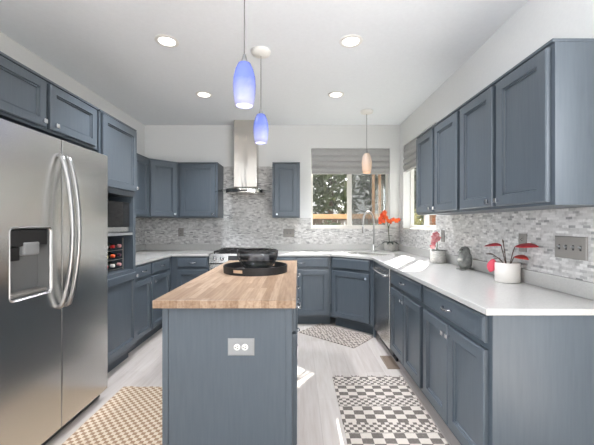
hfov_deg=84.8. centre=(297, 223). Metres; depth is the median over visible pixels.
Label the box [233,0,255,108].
pendant light
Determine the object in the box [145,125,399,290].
wall
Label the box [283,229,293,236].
switch plate
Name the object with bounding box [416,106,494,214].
upper cabinet
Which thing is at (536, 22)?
wall
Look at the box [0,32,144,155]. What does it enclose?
wall
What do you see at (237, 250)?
glass bowl
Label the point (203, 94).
recessed light
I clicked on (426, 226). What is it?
window
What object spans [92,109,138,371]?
tall cabinet
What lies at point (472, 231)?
backsplash
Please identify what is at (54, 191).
refrigerator
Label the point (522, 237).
power outlet
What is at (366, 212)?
faucet
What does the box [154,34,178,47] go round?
recessed light
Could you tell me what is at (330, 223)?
shrub
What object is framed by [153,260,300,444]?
kitchen island
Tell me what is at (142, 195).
upper cabinet
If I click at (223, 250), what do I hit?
cooktop
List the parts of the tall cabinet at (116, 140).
moulding, door, door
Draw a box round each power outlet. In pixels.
[178,228,183,235]
[228,338,253,354]
[441,230,444,241]
[519,233,526,251]
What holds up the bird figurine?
on the countertop at (537, 293)
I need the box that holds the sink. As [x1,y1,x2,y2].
[348,252,390,255]
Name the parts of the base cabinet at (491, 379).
door, drawer, door, panel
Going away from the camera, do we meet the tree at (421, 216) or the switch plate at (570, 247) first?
the switch plate at (570, 247)
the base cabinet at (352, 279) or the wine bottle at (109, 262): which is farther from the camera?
the base cabinet at (352, 279)
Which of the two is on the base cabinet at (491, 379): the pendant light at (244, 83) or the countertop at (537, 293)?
the countertop at (537, 293)
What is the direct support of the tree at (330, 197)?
on the ground
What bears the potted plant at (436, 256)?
on the countertop at (537, 293)
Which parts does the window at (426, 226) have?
sill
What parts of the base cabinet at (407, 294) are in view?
door, drawer, door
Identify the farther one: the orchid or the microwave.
the orchid
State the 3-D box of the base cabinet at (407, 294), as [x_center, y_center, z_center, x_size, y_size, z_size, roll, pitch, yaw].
[1.152,0.852,2.641,0.657,0.882,0.778,0,0,0]
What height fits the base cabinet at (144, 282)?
0.882 m
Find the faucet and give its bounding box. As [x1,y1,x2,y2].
[362,211,379,251]
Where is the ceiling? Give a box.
[0,0,527,124]
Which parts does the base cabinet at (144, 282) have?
drawer, door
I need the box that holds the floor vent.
[380,356,399,368]
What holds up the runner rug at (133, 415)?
on the floor
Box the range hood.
[226,120,270,194]
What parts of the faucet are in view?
spout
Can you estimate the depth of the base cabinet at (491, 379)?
1.47 m
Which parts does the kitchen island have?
panel, drawer, door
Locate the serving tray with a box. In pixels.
[223,261,286,275]
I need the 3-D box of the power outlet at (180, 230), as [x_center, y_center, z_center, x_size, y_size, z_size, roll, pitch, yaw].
[-1.705,0.118,4.737,0.080,0.120,0.010,0,0,0]
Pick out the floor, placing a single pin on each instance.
(319, 420)
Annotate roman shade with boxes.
[311,149,389,173]
[403,123,435,171]
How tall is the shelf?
0.023 m
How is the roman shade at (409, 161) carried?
attached to the wall at (536, 22)
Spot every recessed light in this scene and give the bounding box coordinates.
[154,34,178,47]
[195,91,211,97]
[328,91,343,97]
[339,34,362,47]
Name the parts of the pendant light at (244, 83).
lamp shade, cord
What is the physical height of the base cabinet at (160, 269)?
0.882 m
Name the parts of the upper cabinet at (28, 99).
door, moulding, door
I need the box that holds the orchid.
[378,210,400,250]
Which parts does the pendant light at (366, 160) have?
cord, lamp shade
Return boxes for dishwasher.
[370,261,398,361]
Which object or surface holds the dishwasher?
on the floor
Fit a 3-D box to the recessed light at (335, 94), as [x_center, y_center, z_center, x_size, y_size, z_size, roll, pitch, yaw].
[0.425,-1.442,3.630,0.184,0.008,0.184,0,0,0]
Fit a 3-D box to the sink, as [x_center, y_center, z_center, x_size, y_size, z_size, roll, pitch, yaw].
[0.900,0.493,4.200,0.578,0.200,0.378,0,0,42]
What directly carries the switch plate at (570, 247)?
attached to the wall at (536, 22)
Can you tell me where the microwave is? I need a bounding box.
[108,200,129,232]
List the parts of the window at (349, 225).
sill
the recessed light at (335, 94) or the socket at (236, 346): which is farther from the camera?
the recessed light at (335, 94)
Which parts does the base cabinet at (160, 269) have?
drawer, door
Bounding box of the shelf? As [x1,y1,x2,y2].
[108,232,132,235]
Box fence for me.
[313,174,380,224]
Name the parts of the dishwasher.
handle, door, toe panel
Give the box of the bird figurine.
[456,246,473,269]
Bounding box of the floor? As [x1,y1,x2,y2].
[45,317,460,444]
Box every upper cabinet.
[0,51,98,149]
[135,153,148,216]
[135,158,178,217]
[178,162,222,217]
[272,162,299,217]
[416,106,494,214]
[460,38,593,211]
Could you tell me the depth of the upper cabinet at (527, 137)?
1.59 m
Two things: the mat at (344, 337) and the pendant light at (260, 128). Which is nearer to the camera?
the pendant light at (260, 128)
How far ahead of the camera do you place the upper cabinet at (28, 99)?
1.99 m
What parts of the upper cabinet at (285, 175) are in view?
moulding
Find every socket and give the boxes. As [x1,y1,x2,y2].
[234,344,239,349]
[242,344,247,349]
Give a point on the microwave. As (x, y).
(118, 212)
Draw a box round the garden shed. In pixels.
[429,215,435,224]
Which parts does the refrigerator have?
dispenser panel, freezer door, handle, handle, fridge door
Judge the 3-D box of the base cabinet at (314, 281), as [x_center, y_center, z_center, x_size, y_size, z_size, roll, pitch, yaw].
[0.028,0.852,4.402,0.775,0.882,0.657,0,0,0]
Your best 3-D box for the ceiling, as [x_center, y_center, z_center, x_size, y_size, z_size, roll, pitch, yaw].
[-0.750,-1.507,-0.350,7.300,0.120,10.500,0,0,0]
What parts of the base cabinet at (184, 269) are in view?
drawer, door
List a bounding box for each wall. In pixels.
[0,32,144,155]
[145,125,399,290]
[400,0,593,227]
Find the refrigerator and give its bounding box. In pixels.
[0,118,107,444]
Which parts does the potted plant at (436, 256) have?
pot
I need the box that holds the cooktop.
[211,248,271,253]
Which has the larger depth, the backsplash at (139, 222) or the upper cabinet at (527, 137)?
the backsplash at (139, 222)
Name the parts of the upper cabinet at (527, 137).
door, door, moulding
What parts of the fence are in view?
rail, post, post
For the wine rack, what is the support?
in the tall cabinet at (116, 140)
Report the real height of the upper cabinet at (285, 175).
0.752 m
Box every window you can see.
[311,174,389,228]
[402,169,435,230]
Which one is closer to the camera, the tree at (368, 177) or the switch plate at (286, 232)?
the switch plate at (286, 232)
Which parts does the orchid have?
pot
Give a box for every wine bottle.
[108,242,121,248]
[108,252,121,258]
[108,261,121,267]
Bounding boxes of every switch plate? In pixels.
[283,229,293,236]
[555,236,587,260]
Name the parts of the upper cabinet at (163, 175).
moulding, door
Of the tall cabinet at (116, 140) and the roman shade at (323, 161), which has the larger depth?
the roman shade at (323, 161)
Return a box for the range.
[209,247,272,270]
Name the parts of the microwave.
door, control panel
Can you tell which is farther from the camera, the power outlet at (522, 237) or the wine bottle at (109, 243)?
the wine bottle at (109, 243)
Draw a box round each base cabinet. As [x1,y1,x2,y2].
[128,262,152,352]
[143,257,169,341]
[171,256,209,290]
[270,256,330,323]
[331,256,375,337]
[391,270,435,409]
[423,286,593,444]
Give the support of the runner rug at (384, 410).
on the floor
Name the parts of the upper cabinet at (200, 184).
moulding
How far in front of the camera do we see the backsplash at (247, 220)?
4.74 m
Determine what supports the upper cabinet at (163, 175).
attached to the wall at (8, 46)
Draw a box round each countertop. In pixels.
[135,244,219,265]
[269,244,593,314]
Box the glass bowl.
[236,248,277,268]
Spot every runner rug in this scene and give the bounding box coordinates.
[61,386,161,444]
[332,375,448,444]
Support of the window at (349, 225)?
in the wall at (174, 143)
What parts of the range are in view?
oven door, control panel, trim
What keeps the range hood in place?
attached to the wall at (174, 143)
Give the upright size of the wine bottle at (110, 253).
0.074 m
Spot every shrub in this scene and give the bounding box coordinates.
[317,220,340,224]
[414,209,423,224]
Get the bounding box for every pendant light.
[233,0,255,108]
[251,46,270,144]
[360,109,372,173]
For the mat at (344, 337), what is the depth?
3.75 m
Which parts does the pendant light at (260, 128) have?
lamp shade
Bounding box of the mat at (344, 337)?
[299,323,373,347]
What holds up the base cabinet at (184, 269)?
on the floor
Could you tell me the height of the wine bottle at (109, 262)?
0.074 m
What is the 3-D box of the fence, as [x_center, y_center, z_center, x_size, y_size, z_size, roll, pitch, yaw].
[0.085,-0.007,8.500,4.230,2.900,0.180,0,0,0]
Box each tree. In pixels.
[313,174,366,223]
[358,174,384,224]
[414,168,423,224]
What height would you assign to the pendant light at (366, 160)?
0.795 m
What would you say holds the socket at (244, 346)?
attached to the power outlet at (236, 346)
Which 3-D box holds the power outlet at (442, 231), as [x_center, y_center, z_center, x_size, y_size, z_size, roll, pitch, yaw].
[1.476,0.123,3.320,0.010,0.120,0.075,0,0,0]
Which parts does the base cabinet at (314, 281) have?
drawer, drawer, door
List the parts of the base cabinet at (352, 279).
false drawer, door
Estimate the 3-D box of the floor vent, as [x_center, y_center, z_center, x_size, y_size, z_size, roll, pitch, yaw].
[0.855,1.290,3.035,0.110,0.006,0.280,0,0,0]
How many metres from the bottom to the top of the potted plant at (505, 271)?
0.278 m
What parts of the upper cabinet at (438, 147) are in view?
door, moulding, door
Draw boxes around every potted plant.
[430,231,447,262]
[484,239,538,283]
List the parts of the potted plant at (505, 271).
stem, pot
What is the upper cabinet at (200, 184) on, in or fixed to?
attached to the wall at (174, 143)
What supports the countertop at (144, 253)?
on the base cabinet at (144, 282)
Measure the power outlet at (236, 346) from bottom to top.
0.087 m
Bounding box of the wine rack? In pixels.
[108,238,122,270]
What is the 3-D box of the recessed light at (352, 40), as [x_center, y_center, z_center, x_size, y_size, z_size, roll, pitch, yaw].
[0.419,-1.442,2.570,0.184,0.008,0.184,0,0,0]
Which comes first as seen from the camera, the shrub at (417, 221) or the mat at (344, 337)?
the mat at (344, 337)

